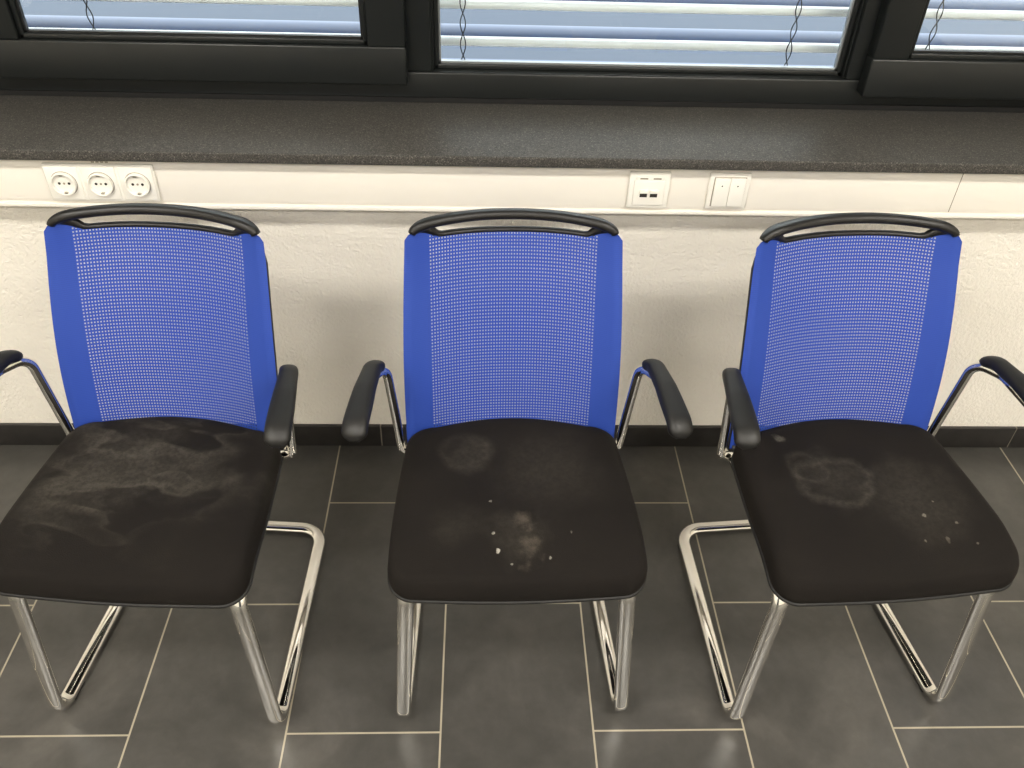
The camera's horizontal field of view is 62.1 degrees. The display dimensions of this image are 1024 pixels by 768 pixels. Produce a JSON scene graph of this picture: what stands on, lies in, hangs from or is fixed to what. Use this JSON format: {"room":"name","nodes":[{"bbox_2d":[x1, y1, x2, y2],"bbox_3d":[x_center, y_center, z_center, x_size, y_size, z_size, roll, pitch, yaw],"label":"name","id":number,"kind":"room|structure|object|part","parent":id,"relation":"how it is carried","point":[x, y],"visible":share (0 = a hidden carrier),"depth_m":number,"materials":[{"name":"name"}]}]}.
{"room":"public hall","nodes":[
{"label":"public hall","id":0,"kind":"room"},
{"bbox_2d":[0,445,1023,767],"bbox_3d":[-0.037,1.437,0.828,5.400,0.100,4.540,0,40,-2],"label":"floor","id":1,"kind":"structure","parent":0,"point":[522,685],"depth_m":1.76,"materials":[{"name":"tile"}]},
{"bbox_2d":[0,203,325,722],"bbox_3d":[-0.643,0.170,1.573,0.579,0.857,0.534,3,40,1],"label":"chair","id":2,"kind":"object","parent":1,"relation":"on","point":[150,511],"visible":1,"depth_m":1.51,"materials":[{"name":"fabric"}]},
{"bbox_2d":[0,417,280,604],"bbox_3d":[-0.645,0.206,1.514,0.438,0.082,0.392,3,40,1],"label":"seat cushion","id":3,"kind":"object","parent":2,"relation":"on","point":[146,510],"depth_m":1.44,"materials":[{"name":"fabric"}]},
{"bbox_3d":[-0.620,-0.294,1.485,0.371,0.032,0.069,3,40,1],"label":"backrest handle","id":4,"kind":"part","parent":2,"relation":"part of","materials":[{"name":"black plastic"}]},
{"bbox_3d":[-0.629,-0.090,1.564,0.403,0.398,0.151,3,40,1],"label":"backrest","id":5,"kind":"part","parent":2,"relation":"part of","materials":[{"name":"blue fabric"}]},
{"bbox_3d":[-0.648,0.342,1.714,0.454,0.408,0.515,3,40,1],"label":"cantilever frame","id":6,"kind":"part","parent":2,"relation":"part of","materials":[{"name":"silver metal"}]},
{"bbox_3d":[-0.441,-0.067,1.561,0.022,0.380,0.130,-3,40,-6],"label":"rail","id":7,"kind":"part","parent":2,"relation":"part of","materials":[{"name":"black plastic"}]},
{"bbox_2d":[341,208,692,716],"bbox_3d":[0.001,0.174,1.596,0.579,0.857,0.534,0,40,-3],"label":"chair","id":8,"kind":"object","parent":1,"relation":"on","point":[494,510],"visible":1,"depth_m":1.53,"materials":[{"name":"fabric"}]},
{"bbox_3d":[0.001,-0.087,1.587,0.403,0.398,0.151,0,40,-3],"label":"backrest","id":9,"kind":"part","parent":8,"relation":"part of","materials":[{"name":"blue fabric"}]},
{"bbox_3d":[0.003,-0.291,1.508,0.371,0.032,0.069,0,40,-3],"label":"backrest handle","id":10,"kind":"part","parent":8,"relation":"part of","materials":[{"name":"black plastic"}]},
{"bbox_3d":[-0.004,0.345,1.738,0.454,0.408,0.515,0,40,-3],"label":"cantilever frame","id":11,"kind":"part","parent":8,"relation":"part of","materials":[{"name":"silver metal"}]},
{"bbox_2d":[387,418,647,600],"bbox_3d":[0.005,0.210,1.538,0.438,0.082,0.392,0,40,-3],"label":"seat cushion","id":12,"kind":"object","parent":8,"relation":"on","point":[487,509],"depth_m":1.46,"materials":[{"name":"fabric"}]},
{"bbox_2d":[678,212,1023,719],"bbox_3d":[0.634,0.177,1.619,0.579,0.857,0.534,-3,40,-6],"label":"chair","id":13,"kind":"object","parent":1,"relation":"on","point":[840,511],"visible":1,"depth_m":1.56,"materials":[{"name":"fabric"}]},
{"bbox_3d":[0.434,-0.062,1.592,0.022,0.380,0.130,3,40,1],"label":"rail","id":14,"kind":"part","parent":13,"relation":"part of","materials":[{"name":"black plastic"}]},
{"bbox_3d":[0.627,0.348,1.760,0.454,0.408,0.515,-3,40,-6],"label":"cantilever frame","id":15,"kind":"part","parent":13,"relation":"part of","materials":[{"name":"silver metal"}]},
{"bbox_3d":[0.622,-0.083,1.609,0.403,0.398,0.151,-3,40,-6],"label":"backrest","id":16,"kind":"part","parent":13,"relation":"part of","materials":[{"name":"blue fabric"}]},
{"bbox_3d":[0.620,-0.287,1.530,0.371,0.032,0.069,-3,40,-6],"label":"backrest handle","id":17,"kind":"part","parent":13,"relation":"part of","materials":[{"name":"black plastic"}]},
{"bbox_2d":[733,419,1018,602],"bbox_3d":[0.640,0.213,1.561,0.438,0.082,0.392,-3,40,-6],"label":"seat cushion","id":18,"kind":"object","parent":13,"relation":"on","point":[837,510],"depth_m":1.48,"materials":[{"name":"fabric"}]},
{"bbox_2d":[0,206,1023,425],"bbox_3d":[-0.051,-0.984,1.542,5.400,2.700,0.340,0,40,-2],"label":"wall","id":19,"kind":"structure","parent":0,"point":[336,277],"depth_m":1.99,"materials":[{"name":"white paint"}]},
{"bbox_2d":[0,0,1023,106],"bbox_3d":[-0.046,-1.161,1.433,4.200,1.388,0.100,0,40,-2],"label":"window","id":20,"kind":"structure","parent":19,"relation":"in","point":[383,61],"depth_m":1.79,"materials":[{"name":"black"}]},
{"bbox_2d":[8,0,366,44],"bbox_3d":[-0.635,-1.144,1.390,0.704,1.132,0.020,0,40,-2],"label":"bead","id":21,"kind":"object","parent":20,"relation":"attached to","point":[23,34],"visible":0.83,"depth_m":1.74,"materials":[{"name":"black"}]},
{"bbox_3d":[-0.635,-1.149,1.389,0.684,1.122,0.010,0,40,-2],"label":"glass","id":22,"kind":"part","parent":20,"relation":"part of","materials":[{"name":"clear glass"}]},
{"bbox_2d":[25,0,360,34],"bbox_3d":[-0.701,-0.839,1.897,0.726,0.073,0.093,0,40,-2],"label":"blind","id":23,"kind":"object","parent":20,"relation":"attached to","point":[86,22],"depth_m":1.92,"materials":[{"name":"white metal"}]},
{"bbox_3d":[-0.913,-1.105,1.610,0.015,1.193,0.007,0,40,-2],"label":"cord","id":24,"kind":"part","parent":23,"relation":"part of","materials":[{"name":"grey fabric"}]},
{"bbox_3d":[-0.913,-1.105,1.610,0.015,1.193,0.007,1,40,-2],"label":"cord","id":25,"kind":"part","parent":23,"relation":"part of","materials":[{"name":"grey fabric"}]},
{"bbox_2d":[0,89,1023,112],"bbox_3d":[-0.064,-0.622,1.862,4.200,0.010,0.012,0,40,-2],"label":"seal","id":26,"kind":"object","parent":20,"relation":"attached to","point":[17,92],"visible":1,"depth_m":1.86,"materials":[{"name":"black rubber"}]},
{"bbox_3d":[-0.046,-1.172,1.447,4.200,1.388,0.065,0,40,-2],"label":"fixed frame","id":27,"kind":"part","parent":20,"relation":"part of","materials":[{"name":"black"}]},
{"bbox_2d":[440,0,850,66],"bbox_3d":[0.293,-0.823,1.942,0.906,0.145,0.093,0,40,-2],"label":"blind","id":28,"kind":"object","parent":20,"relation":"attached to","point":[543,36],"depth_m":1.93,"materials":[{"name":"white metal"}]},
{"bbox_3d":[-0.099,-1.101,1.640,0.015,1.193,0.007,0,40,-2],"label":"cord","id":29,"kind":"part","parent":28,"relation":"part of","materials":[{"name":"grey fabric"}]},
{"bbox_3d":[-0.099,-1.101,1.640,0.015,1.193,0.007,1,40,-2],"label":"cord","id":30,"kind":"part","parent":28,"relation":"part of","materials":[{"name":"grey fabric"}]},
{"bbox_3d":[0.646,-1.097,1.667,0.015,1.193,0.007,0,40,-2],"label":"cord","id":31,"kind":"part","parent":28,"relation":"part of","materials":[{"name":"grey fabric"}]},
{"bbox_3d":[0.646,-1.097,1.667,0.015,1.193,0.007,0,40,-2],"label":"cord","id":32,"kind":"part","parent":28,"relation":"part of","materials":[{"name":"grey fabric"}]},
{"bbox_2d":[430,0,864,77],"bbox_3d":[0.294,-1.172,1.462,0.902,1.270,0.050,0,40,-2],"label":"window","id":33,"kind":"structure","parent":20,"relation":"attached to","point":[862,2],"depth_m":1.85,"materials":[{"name":"black"}]},
{"bbox_3d":[0.295,-1.174,1.457,0.870,1.248,0.010,0,40,-2],"label":"glass","id":34,"kind":"part","parent":33,"relation":"part of","materials":[{"name":"clear glass"}]},
{"bbox_2d":[433,0,860,75],"bbox_3d":[0.295,-1.168,1.458,0.890,1.258,0.020,0,40,-2],"label":"bead","id":35,"kind":"object","parent":33,"relation":"attached to","point":[837,72],"visible":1,"depth_m":1.85,"materials":[{"name":"black"}]},
{"bbox_2d":[857,0,1023,99],"bbox_3d":[1.265,-1.134,1.465,0.978,1.300,0.050,0,40,-2],"label":"window","id":36,"kind":"structure","parent":20,"relation":"attached to","point":[888,71],"depth_m":1.81,"materials":[{"name":"black"}]},
{"bbox_2d":[909,0,1023,59],"bbox_3d":[1.265,-1.131,1.462,0.826,1.136,0.020,0,40,-2],"label":"bead","id":37,"kind":"object","parent":36,"relation":"attached to","point":[912,55],"visible":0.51,"depth_m":1.80,"materials":[{"name":"black"}]},
{"bbox_3d":[1.265,-1.136,1.461,0.806,1.126,0.010,0,40,-2],"label":"glass","id":38,"kind":"part","parent":36,"relation":"part of","materials":[{"name":"clear glass"}]},
{"bbox_2d":[915,0,1023,50],"bbox_3d":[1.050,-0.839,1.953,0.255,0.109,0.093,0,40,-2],"label":"blind","id":39,"kind":"object","parent":20,"relation":"attached to","point":[1012,10],"depth_m":1.95,"materials":[{"name":"white metal"}]},
{"bbox_3d":[0.966,-1.095,1.678,0.015,1.193,0.007,0,40,-2],"label":"cord","id":40,"kind":"part","parent":39,"relation":"part of","materials":[{"name":"grey fabric"}]},
{"bbox_3d":[0.966,-1.095,1.678,0.015,1.193,0.007,1,40,-2],"label":"cord","id":41,"kind":"part","parent":39,"relation":"part of","materials":[{"name":"grey fabric"}]},
{"bbox_2d":[0,423,1023,446],"bbox_3d":[-0.082,0.136,2.249,5.395,0.070,0.010,0,40,-2],"label":"baseboard","id":42,"kind":"structure","parent":19,"relation":"attached to","point":[10,433],"depth_m":2.25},
{"bbox_2d":[0,160,1023,218],"bbox_3d":[-0.061,-0.419,1.752,5.380,0.114,0.060,0,40,-2],"label":"duct","id":43,"kind":"object","parent":19,"relation":"attached to","point":[264,186],"visible":0.52,"depth_m":1.74,"materials":[{"name":"white plastic"}]},
{"bbox_2d":[41,162,161,201],"bbox_3d":[-0.813,-0.406,1.693,0.216,0.081,0.019,0,40,-2],"label":"power socket","id":44,"kind":"object","parent":43,"relation":"attached to","point":[65,181],"visible":1,"depth_m":1.69,"materials":[{"name":"white plastic"}]},
{"bbox_2d":[50,172,76,195],"bbox_3d":[-0.892,-0.397,1.690,0.049,0.049,0.008,0,40,-2],"label":"socket","id":45,"kind":"object","parent":44,"relation":"on","point":[61,183],"depth_m":1.69,"materials":[{"name":"white plastic"}]},
{"bbox_3d":[-0.892,-0.401,1.695,0.067,0.071,0.004,0,40,-2],"label":"frame","id":46,"kind":"part","parent":44,"relation":"part of","materials":[{"name":"white plastic"}]},
{"bbox_2d":[87,172,113,196],"bbox_3d":[-0.820,-0.397,1.693,0.049,0.049,0.008,0,40,-2],"label":"socket","id":47,"kind":"object","parent":44,"relation":"on","point":[99,184],"depth_m":1.69,"materials":[{"name":"white plastic"}]},
{"bbox_3d":[-0.820,-0.401,1.697,0.067,0.071,0.004,0,40,-2],"label":"frame","id":48,"kind":"part","parent":44,"relation":"part of","materials":[{"name":"white plastic"}]},
{"bbox_2d":[124,173,149,196],"bbox_3d":[-0.748,-0.397,1.696,0.049,0.049,0.008,0,40,-2],"label":"socket","id":49,"kind":"object","parent":44,"relation":"on","point":[135,184],"depth_m":1.70,"materials":[{"name":"white plastic"}]},
{"bbox_3d":[-0.748,-0.400,1.700,0.067,0.071,0.004,0,40,-2],"label":"frame","id":50,"kind":"part","parent":44,"relation":"part of","materials":[{"name":"white plastic"}]},
{"bbox_2d":[626,171,671,207],"bbox_3d":[0.279,-0.396,1.738,0.084,0.080,0.016,0,40,-2],"label":"socket","id":51,"kind":"object","parent":43,"relation":"attached to","point":[646,189],"visible":1,"depth_m":1.73,"materials":[{"name":"white plastic"}]},
{"bbox_2d":[704,172,751,208],"bbox_3d":[0.443,-0.395,1.744,0.084,0.080,0.015,0,40,-2],"label":"double light switch","id":52,"kind":"object","parent":43,"relation":"attached to","point":[726,190],"visible":1,"depth_m":1.74,"materials":[{"name":"white plastic"}]},
{"bbox_2d":[0,95,1023,173],"bbox_3d":[-0.061,-0.527,1.775,4.200,0.022,0.288,0,40,-2],"label":"window sill","id":53,"kind":"structure","parent":19,"relation":"attached to","point":[59,128],"depth_m":1.74,"materials":[{"name":"grey stone"}]},
{"bbox_2d":[380,424,1016,445],"bbox_3d":[-0.082,0.136,2.250,5.396,0.070,0.008,0,40,-2],"label":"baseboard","id":54,"kind":"structure","parent":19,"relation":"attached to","point":[380,424],"depth_m":2.25,"materials":[{"name":"black"}]},
{"label":"outside","id":55,"kind":"structure","parent":0,"visible":0},
{"bbox_2d":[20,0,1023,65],"bbox_3d":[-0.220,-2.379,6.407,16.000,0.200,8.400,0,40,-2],"label":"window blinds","id":56,"kind":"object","parent":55,"point":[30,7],"depth_m":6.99,"materials":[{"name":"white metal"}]}
]}

